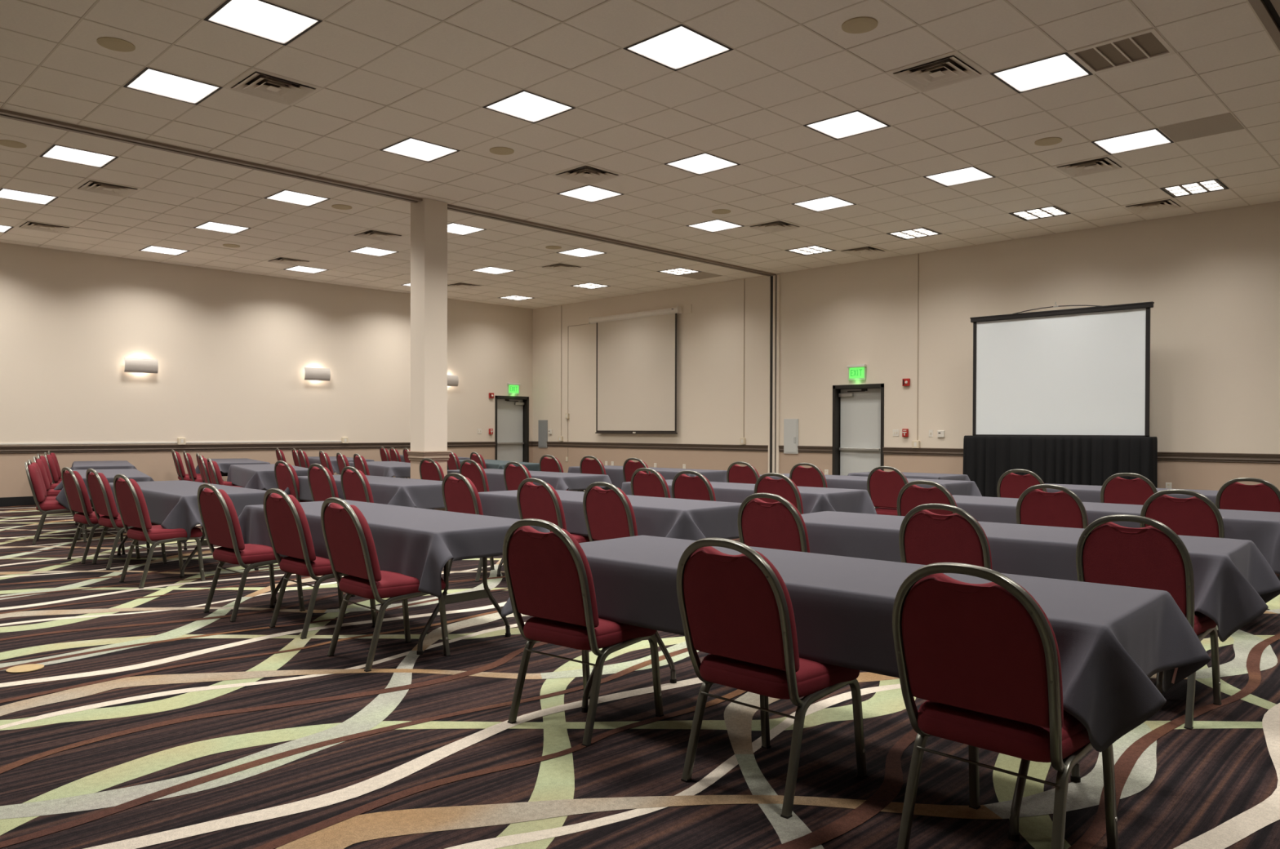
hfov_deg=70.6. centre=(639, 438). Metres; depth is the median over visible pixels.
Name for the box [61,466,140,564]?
banquet chair
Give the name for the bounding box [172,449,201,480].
banquet chair
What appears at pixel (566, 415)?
outlet box
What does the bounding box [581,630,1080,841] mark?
folding table
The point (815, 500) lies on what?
tablecloth
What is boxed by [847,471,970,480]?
tablecloth
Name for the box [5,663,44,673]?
lid
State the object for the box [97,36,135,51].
ceiling speaker
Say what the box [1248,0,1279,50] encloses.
track
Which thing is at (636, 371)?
screen
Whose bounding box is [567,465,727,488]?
tablecloth
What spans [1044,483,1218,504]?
tablecloth
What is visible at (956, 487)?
tablecloth
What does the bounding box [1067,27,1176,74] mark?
ceiling vent
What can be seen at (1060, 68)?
ceiling light
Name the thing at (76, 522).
folding table
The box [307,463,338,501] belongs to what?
banquet chair
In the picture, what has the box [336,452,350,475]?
banquet chair
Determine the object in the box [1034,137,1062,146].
ceiling speaker
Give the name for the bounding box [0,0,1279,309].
ceiling
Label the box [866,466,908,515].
banquet chair
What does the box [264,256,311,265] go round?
ceiling vent
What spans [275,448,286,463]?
banquet chair
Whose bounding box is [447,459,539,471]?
tablecloth
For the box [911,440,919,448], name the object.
outlet box
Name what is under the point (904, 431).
alarm pull station
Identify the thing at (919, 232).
ceiling light
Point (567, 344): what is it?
wire raceway
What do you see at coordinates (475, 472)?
banquet chair
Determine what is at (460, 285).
ceiling vent
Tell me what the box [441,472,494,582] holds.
banquet chair
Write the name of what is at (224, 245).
ceiling speaker
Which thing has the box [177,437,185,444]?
outlet box
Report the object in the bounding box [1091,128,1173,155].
ceiling light
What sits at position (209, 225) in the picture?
ceiling light
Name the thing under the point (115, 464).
tablecloth
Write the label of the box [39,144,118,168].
ceiling light
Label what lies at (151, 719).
floor
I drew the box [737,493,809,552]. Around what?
banquet chair
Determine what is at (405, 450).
banquet chair
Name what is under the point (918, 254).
wire raceway
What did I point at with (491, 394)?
fire alarm strobe
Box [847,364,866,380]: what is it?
exit sign
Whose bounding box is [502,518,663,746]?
banquet chair
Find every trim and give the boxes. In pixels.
[0,441,532,453]
[532,441,1279,463]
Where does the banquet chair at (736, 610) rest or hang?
on the floor
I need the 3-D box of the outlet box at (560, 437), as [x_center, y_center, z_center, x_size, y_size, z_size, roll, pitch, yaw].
[-1.873,0.018,21.299,0.130,0.120,0.053,1,1,44]
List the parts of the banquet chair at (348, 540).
leg, backrest, frame, leg, seat, leg, seat rail, leg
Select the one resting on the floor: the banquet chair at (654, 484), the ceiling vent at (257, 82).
the banquet chair at (654, 484)
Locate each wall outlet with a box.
[824,469,828,475]
[1165,482,1171,488]
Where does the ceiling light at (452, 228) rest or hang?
attached to the ceiling
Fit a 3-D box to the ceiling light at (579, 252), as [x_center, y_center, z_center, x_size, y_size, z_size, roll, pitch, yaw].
[-0.971,-3.133,15.023,0.604,0.108,0.604,1,1,44]
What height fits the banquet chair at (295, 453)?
0.889 m
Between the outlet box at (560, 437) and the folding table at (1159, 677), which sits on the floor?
the folding table at (1159, 677)
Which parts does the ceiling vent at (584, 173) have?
plate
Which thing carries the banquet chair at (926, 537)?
on the floor
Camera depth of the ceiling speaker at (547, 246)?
14.56 m
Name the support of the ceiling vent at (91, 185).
in the ceiling
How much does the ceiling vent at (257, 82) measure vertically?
0.116 m
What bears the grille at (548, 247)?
attached to the ceiling speaker at (547, 246)
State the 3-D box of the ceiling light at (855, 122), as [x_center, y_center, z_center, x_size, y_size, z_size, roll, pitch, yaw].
[1.999,-3.069,8.720,0.604,0.108,0.604,1,1,44]
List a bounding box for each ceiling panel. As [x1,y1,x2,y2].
[678,271,721,279]
[1158,112,1244,142]
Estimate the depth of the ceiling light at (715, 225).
13.24 m
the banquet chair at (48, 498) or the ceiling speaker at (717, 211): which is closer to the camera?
the banquet chair at (48, 498)
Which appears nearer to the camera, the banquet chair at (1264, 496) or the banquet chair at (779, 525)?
the banquet chair at (779, 525)
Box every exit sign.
[506,382,520,394]
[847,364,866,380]
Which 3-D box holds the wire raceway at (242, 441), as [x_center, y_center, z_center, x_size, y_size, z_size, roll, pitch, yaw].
[-7.168,0.072,17.409,0.012,0.030,3.020,1,1,44]
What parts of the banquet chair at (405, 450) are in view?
backrest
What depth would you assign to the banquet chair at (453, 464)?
15.15 m
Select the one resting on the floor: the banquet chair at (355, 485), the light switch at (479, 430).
the banquet chair at (355, 485)
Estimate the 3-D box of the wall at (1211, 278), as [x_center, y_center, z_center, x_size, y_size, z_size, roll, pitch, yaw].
[6.428,-1.099,13.441,25.600,4.492,0.300,1,1,44]
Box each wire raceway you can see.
[0,441,177,444]
[185,440,341,443]
[560,305,561,435]
[567,343,568,413]
[742,279,744,437]
[916,253,919,439]
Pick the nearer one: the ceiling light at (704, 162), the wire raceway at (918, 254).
the ceiling light at (704, 162)
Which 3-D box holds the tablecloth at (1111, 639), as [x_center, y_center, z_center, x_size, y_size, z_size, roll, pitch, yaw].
[0.677,0.689,3.572,2.602,0.354,1.126,1,1,42]
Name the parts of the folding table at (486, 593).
leg, leg, leg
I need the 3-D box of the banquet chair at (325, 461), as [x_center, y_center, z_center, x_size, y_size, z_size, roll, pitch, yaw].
[-5.112,0.653,15.293,0.577,0.889,0.465,0,1,-32]
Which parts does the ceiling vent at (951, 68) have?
plate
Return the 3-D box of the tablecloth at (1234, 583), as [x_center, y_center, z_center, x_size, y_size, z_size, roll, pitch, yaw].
[1.897,0.694,5.041,2.731,0.385,1.067,1,1,41]
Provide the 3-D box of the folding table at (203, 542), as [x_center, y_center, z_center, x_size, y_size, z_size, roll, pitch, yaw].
[-4.249,0.812,8.417,0.748,0.697,2.388,0,1,-44]
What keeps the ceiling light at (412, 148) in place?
attached to the ceiling
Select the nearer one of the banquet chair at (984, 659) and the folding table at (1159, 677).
the banquet chair at (984, 659)
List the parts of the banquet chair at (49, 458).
frame, backrest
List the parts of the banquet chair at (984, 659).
leg, leg, frame, backrest, seat, leg, seat rail, leg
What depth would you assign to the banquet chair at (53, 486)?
12.80 m
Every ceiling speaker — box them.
[0,139,26,147]
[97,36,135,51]
[222,244,239,247]
[331,204,351,209]
[489,146,514,155]
[545,245,561,248]
[711,208,730,213]
[841,16,877,33]
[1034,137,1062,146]
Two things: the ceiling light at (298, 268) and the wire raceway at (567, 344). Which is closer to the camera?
the ceiling light at (298, 268)
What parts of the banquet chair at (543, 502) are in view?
frame, backrest, seat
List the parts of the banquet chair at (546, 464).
frame, backrest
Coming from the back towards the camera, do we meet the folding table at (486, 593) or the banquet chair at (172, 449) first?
the banquet chair at (172, 449)
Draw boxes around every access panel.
[537,420,547,448]
[783,418,798,453]
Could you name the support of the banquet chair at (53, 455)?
on the floor
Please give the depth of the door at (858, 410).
15.93 m
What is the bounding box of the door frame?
[768,275,780,473]
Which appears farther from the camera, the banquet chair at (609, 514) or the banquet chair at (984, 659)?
the banquet chair at (609, 514)
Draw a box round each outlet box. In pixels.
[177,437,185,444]
[341,437,348,443]
[558,435,563,441]
[564,413,568,418]
[740,438,745,444]
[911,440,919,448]
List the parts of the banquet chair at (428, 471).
frame, backrest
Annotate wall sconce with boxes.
[124,357,158,373]
[304,367,330,381]
[447,374,458,386]
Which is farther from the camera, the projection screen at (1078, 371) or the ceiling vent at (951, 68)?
the projection screen at (1078, 371)
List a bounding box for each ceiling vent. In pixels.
[14,220,73,233]
[72,178,142,197]
[224,67,322,105]
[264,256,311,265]
[350,228,405,240]
[447,281,484,288]
[537,262,582,271]
[550,163,622,184]
[746,219,804,232]
[838,245,888,256]
[885,51,988,92]
[1052,155,1127,177]
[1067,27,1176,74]
[1120,197,1185,213]
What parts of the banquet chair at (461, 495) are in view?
leg, frame, backrest, leg, leg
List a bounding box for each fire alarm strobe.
[488,392,493,398]
[902,378,910,386]
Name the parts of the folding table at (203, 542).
leg, leg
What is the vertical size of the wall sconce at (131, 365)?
0.250 m
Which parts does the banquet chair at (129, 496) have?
leg, backrest, frame, leg, seat, seat rail, leg, leg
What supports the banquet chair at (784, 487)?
on the floor
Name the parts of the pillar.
moulding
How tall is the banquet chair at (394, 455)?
0.889 m
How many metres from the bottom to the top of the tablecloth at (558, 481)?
0.411 m
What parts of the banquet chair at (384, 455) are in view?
frame, backrest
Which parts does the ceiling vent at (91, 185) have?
plate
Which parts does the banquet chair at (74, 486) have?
leg, backrest, frame, leg, seat, leg, leg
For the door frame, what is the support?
attached to the wall at (1211, 278)
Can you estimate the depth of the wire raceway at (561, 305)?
21.29 m
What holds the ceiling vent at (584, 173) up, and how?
in the ceiling
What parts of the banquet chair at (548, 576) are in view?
leg, frame, backrest, leg, seat, leg, seat rail, leg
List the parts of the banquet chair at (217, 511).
leg, backrest, frame, leg, seat, seat rail, leg, leg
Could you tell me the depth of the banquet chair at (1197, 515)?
5.61 m
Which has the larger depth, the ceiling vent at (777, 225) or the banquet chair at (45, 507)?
the ceiling vent at (777, 225)
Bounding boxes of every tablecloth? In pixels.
[53,468,153,511]
[70,460,137,470]
[108,480,271,542]
[195,457,270,475]
[217,499,550,597]
[226,463,308,490]
[284,475,444,509]
[307,456,373,474]
[348,461,410,477]
[400,454,470,462]
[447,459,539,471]
[447,468,612,491]
[478,489,742,540]
[501,535,1210,752]
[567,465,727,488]
[621,479,876,514]
[759,473,982,496]
[800,511,1279,641]
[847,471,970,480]
[952,494,1279,573]
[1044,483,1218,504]
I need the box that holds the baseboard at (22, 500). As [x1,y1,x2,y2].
[0,488,266,506]
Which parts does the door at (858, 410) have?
closer arm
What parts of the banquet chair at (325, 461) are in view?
frame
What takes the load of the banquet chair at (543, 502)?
on the floor
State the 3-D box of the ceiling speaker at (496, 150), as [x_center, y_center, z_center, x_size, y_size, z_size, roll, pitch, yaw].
[-1.460,-3.032,9.540,0.256,0.016,0.256,1,1,44]
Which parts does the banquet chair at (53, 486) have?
backrest, seat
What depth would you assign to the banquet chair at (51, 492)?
11.58 m
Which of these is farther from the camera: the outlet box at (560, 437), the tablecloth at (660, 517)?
the outlet box at (560, 437)
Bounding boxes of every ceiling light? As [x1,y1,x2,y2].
[0,187,58,204]
[0,224,13,232]
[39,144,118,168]
[123,66,222,105]
[138,245,190,255]
[193,221,251,234]
[204,0,322,45]
[264,189,330,206]
[284,265,329,273]
[348,246,399,256]
[379,137,460,162]
[447,222,485,235]
[470,266,515,274]
[482,89,575,123]
[498,294,533,300]
[555,184,623,202]
[555,247,605,257]
[570,282,611,288]
[622,24,733,71]
[656,267,701,275]
[664,152,741,175]
[685,218,743,232]
[784,244,835,255]
[791,195,856,212]
[803,110,891,139]
[886,226,942,239]
[922,165,995,186]
[990,52,1092,93]
[1008,205,1071,220]
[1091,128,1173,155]
[1159,178,1229,197]
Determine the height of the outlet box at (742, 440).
0.125 m
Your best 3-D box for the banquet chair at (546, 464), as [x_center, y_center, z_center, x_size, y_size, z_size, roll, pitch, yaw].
[-1.136,0.683,13.200,0.465,0.889,0.577,1,1,44]
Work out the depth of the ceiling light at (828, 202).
11.95 m
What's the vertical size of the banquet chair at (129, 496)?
0.889 m
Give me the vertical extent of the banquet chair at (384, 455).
0.889 m
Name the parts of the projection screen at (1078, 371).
carry handle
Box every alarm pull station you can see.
[488,428,493,434]
[902,428,908,436]
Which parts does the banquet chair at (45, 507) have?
frame, backrest, leg, leg, seat, seat rail, leg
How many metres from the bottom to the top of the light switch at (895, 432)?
0.115 m
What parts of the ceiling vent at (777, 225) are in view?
frame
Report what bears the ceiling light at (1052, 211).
attached to the ceiling
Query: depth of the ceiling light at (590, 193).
11.48 m
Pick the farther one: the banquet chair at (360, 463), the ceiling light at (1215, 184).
the banquet chair at (360, 463)
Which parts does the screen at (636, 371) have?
casing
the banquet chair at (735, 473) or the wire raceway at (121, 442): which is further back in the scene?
the wire raceway at (121, 442)
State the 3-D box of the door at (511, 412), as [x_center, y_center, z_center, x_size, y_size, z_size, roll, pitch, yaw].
[-3.161,0.020,21.722,0.305,2.051,1.005,1,1,44]
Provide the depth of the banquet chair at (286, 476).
10.24 m
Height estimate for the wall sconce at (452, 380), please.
0.250 m
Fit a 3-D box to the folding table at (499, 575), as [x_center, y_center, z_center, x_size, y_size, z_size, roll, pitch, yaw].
[-0.310,0.834,7.243,2.388,0.697,0.748,1,1,43]
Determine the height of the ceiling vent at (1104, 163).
0.116 m
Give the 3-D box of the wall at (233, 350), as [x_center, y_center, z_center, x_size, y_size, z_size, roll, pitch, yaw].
[-9.889,-1.159,14.828,0.300,4.492,20.500,1,1,44]
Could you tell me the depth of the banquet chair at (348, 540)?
4.78 m
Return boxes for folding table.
[75,500,92,540]
[116,526,258,578]
[269,556,511,655]
[497,557,502,577]
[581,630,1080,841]
[1155,671,1164,693]
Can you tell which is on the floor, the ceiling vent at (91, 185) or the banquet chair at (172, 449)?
the banquet chair at (172, 449)
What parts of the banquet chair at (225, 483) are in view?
frame, backrest, seat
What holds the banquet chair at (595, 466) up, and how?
on the floor
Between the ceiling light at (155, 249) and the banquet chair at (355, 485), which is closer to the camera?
the banquet chair at (355, 485)
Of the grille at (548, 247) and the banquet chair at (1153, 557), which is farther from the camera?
the grille at (548, 247)
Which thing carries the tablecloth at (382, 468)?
on the folding table
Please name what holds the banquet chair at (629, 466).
on the floor
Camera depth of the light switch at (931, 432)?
14.84 m
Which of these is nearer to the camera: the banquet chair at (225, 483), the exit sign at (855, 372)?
the banquet chair at (225, 483)
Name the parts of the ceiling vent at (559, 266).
frame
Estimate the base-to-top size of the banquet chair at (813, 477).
0.889 m
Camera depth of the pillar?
11.62 m
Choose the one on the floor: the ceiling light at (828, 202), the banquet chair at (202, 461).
the banquet chair at (202, 461)
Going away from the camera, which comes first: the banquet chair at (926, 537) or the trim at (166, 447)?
the banquet chair at (926, 537)
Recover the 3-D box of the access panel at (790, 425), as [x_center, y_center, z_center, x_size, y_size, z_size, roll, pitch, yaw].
[2.800,-0.033,16.756,0.315,0.645,0.030,1,1,44]
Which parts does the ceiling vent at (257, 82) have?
plate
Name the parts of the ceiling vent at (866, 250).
frame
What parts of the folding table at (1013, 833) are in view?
leg, leg, leg, leg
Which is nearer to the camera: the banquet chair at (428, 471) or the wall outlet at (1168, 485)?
the banquet chair at (428, 471)
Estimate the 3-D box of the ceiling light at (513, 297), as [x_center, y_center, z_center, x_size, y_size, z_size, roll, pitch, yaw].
[-2.759,-3.184,20.174,0.604,0.108,0.604,1,1,44]
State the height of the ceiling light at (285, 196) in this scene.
0.108 m
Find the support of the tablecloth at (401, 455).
on the folding table
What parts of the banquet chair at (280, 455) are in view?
frame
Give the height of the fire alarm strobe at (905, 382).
0.125 m
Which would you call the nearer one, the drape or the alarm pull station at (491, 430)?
the drape
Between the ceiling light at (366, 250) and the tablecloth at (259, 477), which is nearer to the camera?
the tablecloth at (259, 477)
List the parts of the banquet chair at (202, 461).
frame, backrest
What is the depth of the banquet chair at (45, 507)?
9.71 m
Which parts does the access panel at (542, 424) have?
panel door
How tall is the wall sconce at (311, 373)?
0.250 m
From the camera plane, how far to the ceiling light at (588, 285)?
18.50 m
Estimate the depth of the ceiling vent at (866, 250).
14.80 m
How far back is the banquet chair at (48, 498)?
10.34 m
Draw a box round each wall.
[0,242,533,497]
[532,200,1279,490]
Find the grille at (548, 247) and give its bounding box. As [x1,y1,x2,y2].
[546,246,560,248]
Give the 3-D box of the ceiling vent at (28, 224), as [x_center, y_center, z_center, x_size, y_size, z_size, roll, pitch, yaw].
[-8.708,-3.129,13.203,0.604,0.116,0.604,1,1,44]
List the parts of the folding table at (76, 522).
leg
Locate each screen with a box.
[588,306,681,434]
[969,301,1154,436]
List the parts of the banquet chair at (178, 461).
frame, backrest, seat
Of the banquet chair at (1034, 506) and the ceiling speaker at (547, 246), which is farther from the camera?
the ceiling speaker at (547, 246)
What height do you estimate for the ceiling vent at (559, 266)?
0.116 m
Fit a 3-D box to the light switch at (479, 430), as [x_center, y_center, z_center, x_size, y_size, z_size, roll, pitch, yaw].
[-3.720,-0.159,20.940,0.013,0.115,0.115,1,1,44]
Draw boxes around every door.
[494,395,528,462]
[831,383,884,475]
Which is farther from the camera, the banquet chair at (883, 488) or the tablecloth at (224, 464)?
the tablecloth at (224, 464)
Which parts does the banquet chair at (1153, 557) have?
backrest, frame, leg, seat, seat rail, leg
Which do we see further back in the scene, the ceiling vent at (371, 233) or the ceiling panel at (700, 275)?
the ceiling panel at (700, 275)
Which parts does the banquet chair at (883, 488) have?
seat, frame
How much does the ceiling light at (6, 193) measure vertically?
0.108 m
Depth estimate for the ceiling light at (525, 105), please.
8.42 m
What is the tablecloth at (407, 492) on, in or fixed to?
on the folding table
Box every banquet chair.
[24,461,88,545]
[27,459,56,500]
[32,456,61,496]
[36,453,58,488]
[44,452,61,483]
[48,450,62,480]
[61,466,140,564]
[85,468,167,569]
[113,474,205,588]
[171,448,200,479]
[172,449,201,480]
[182,451,223,482]
[195,453,235,485]
[197,483,305,622]
[198,455,241,487]
[207,457,223,484]
[263,488,377,639]
[274,460,311,502]
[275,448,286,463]
[292,448,301,466]
[297,448,310,468]
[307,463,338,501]
[319,450,333,475]
[320,497,450,671]
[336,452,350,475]
[340,466,373,502]
[353,453,369,475]
[379,446,409,478]
[389,447,403,478]
[403,448,410,478]
[419,457,445,511]
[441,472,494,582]
[447,450,460,470]
[459,459,488,492]
[470,452,486,468]
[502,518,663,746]
[503,461,533,490]
[516,477,596,542]
[539,454,584,491]
[579,455,608,490]
[582,481,637,541]
[622,457,650,482]
[631,467,670,497]
[671,470,715,501]
[676,537,867,818]
[726,461,759,484]
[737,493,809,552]
[754,472,803,514]
[789,462,827,488]
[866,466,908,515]
[892,562,1119,848]
[897,480,956,515]
[898,503,992,569]
[996,469,1047,498]
[1016,484,1088,528]
[1075,514,1222,729]
[1100,472,1157,505]
[1140,488,1224,537]
[1215,477,1279,511]
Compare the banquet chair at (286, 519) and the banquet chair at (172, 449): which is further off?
the banquet chair at (172, 449)
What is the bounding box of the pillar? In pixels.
[406,197,450,511]
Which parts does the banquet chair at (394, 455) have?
frame, backrest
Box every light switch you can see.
[477,428,481,433]
[893,429,898,435]
[928,430,933,436]
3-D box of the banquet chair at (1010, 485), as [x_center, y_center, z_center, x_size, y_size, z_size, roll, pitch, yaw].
[3.780,0.736,8.742,0.465,0.889,0.577,1,1,44]
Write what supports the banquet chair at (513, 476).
on the floor
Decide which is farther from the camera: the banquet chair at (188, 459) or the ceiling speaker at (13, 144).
the banquet chair at (188, 459)
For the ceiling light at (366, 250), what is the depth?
15.20 m
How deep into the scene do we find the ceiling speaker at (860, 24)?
6.54 m
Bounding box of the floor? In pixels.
[0,490,1279,848]
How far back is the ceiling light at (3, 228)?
13.55 m
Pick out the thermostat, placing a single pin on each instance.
(940, 433)
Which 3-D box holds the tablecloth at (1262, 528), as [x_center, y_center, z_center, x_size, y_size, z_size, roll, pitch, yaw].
[3.232,0.698,6.572,2.712,0.411,0.953,1,1,41]
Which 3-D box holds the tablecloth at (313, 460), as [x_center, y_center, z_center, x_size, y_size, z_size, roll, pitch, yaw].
[-5.672,0.554,16.818,1.126,0.354,2.602,0,1,-32]
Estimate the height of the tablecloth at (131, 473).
0.354 m
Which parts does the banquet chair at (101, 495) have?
leg, backrest, frame, leg, seat, leg, leg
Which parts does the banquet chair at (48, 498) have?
backrest, seat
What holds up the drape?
hanging from the projection screen at (1078, 371)
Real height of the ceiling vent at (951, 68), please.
0.116 m
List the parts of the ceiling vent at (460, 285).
frame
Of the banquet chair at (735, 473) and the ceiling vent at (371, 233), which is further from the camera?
the ceiling vent at (371, 233)
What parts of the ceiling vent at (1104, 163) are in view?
plate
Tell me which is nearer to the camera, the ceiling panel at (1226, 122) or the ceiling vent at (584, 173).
the ceiling panel at (1226, 122)
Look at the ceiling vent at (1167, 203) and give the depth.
11.82 m
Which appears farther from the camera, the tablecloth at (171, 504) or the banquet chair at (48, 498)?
the banquet chair at (48, 498)
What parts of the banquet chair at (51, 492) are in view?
backrest, seat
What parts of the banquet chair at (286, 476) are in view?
frame, backrest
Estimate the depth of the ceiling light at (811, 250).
14.82 m
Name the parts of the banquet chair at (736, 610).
leg, frame, backrest, leg, seat, leg, seat rail, leg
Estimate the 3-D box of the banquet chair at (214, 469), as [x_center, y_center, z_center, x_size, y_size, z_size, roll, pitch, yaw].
[-5.059,0.689,11.239,0.577,0.889,0.465,0,1,-32]
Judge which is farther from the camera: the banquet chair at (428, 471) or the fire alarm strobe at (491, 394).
the fire alarm strobe at (491, 394)
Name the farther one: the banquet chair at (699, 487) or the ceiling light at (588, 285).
the ceiling light at (588, 285)
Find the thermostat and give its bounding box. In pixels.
[937,430,944,437]
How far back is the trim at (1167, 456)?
15.31 m
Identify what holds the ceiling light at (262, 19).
attached to the ceiling
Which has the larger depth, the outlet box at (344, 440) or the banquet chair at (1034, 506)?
the outlet box at (344, 440)
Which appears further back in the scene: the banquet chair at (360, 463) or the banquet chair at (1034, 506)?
the banquet chair at (360, 463)
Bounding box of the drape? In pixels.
[962,435,1157,497]
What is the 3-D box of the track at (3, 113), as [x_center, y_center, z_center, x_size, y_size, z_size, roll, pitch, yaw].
[-4.553,-3.041,9.822,0.170,0.048,20.200,1,1,44]
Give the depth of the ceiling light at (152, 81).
7.93 m
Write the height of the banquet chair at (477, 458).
0.889 m
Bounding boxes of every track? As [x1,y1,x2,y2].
[0,108,776,276]
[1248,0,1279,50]
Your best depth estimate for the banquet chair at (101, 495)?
8.08 m
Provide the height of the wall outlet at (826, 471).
0.115 m
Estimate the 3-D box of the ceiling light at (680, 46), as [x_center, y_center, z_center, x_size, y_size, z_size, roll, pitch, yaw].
[0.297,-3.058,6.975,0.604,0.108,0.604,1,1,44]
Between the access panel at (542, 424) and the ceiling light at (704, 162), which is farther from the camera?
the access panel at (542, 424)
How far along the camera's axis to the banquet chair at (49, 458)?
13.38 m
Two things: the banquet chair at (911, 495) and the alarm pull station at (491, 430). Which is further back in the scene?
the alarm pull station at (491, 430)
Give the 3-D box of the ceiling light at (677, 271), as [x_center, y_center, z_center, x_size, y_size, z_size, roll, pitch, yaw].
[0.732,-3.144,16.769,0.604,0.108,0.604,1,1,44]
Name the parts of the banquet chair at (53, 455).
backrest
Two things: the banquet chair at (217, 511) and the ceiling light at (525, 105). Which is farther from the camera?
the ceiling light at (525, 105)
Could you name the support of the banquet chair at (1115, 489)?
on the floor
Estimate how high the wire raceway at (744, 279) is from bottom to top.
3.072 m
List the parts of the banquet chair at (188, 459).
frame, backrest, seat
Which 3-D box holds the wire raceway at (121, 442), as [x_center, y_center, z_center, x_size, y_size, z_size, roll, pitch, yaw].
[-10.357,0.092,14.140,0.012,0.030,5.850,1,1,44]
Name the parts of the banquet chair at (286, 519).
leg, backrest, frame, seat, leg, seat rail, leg, leg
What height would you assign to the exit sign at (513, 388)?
0.270 m
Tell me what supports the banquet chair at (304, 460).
on the floor
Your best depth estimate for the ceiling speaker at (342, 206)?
11.93 m
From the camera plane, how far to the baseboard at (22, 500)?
14.51 m
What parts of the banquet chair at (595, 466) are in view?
backrest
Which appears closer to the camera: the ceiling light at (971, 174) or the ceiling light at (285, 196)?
the ceiling light at (971, 174)
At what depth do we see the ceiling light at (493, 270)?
16.97 m
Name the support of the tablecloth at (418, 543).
on the folding table at (486, 593)

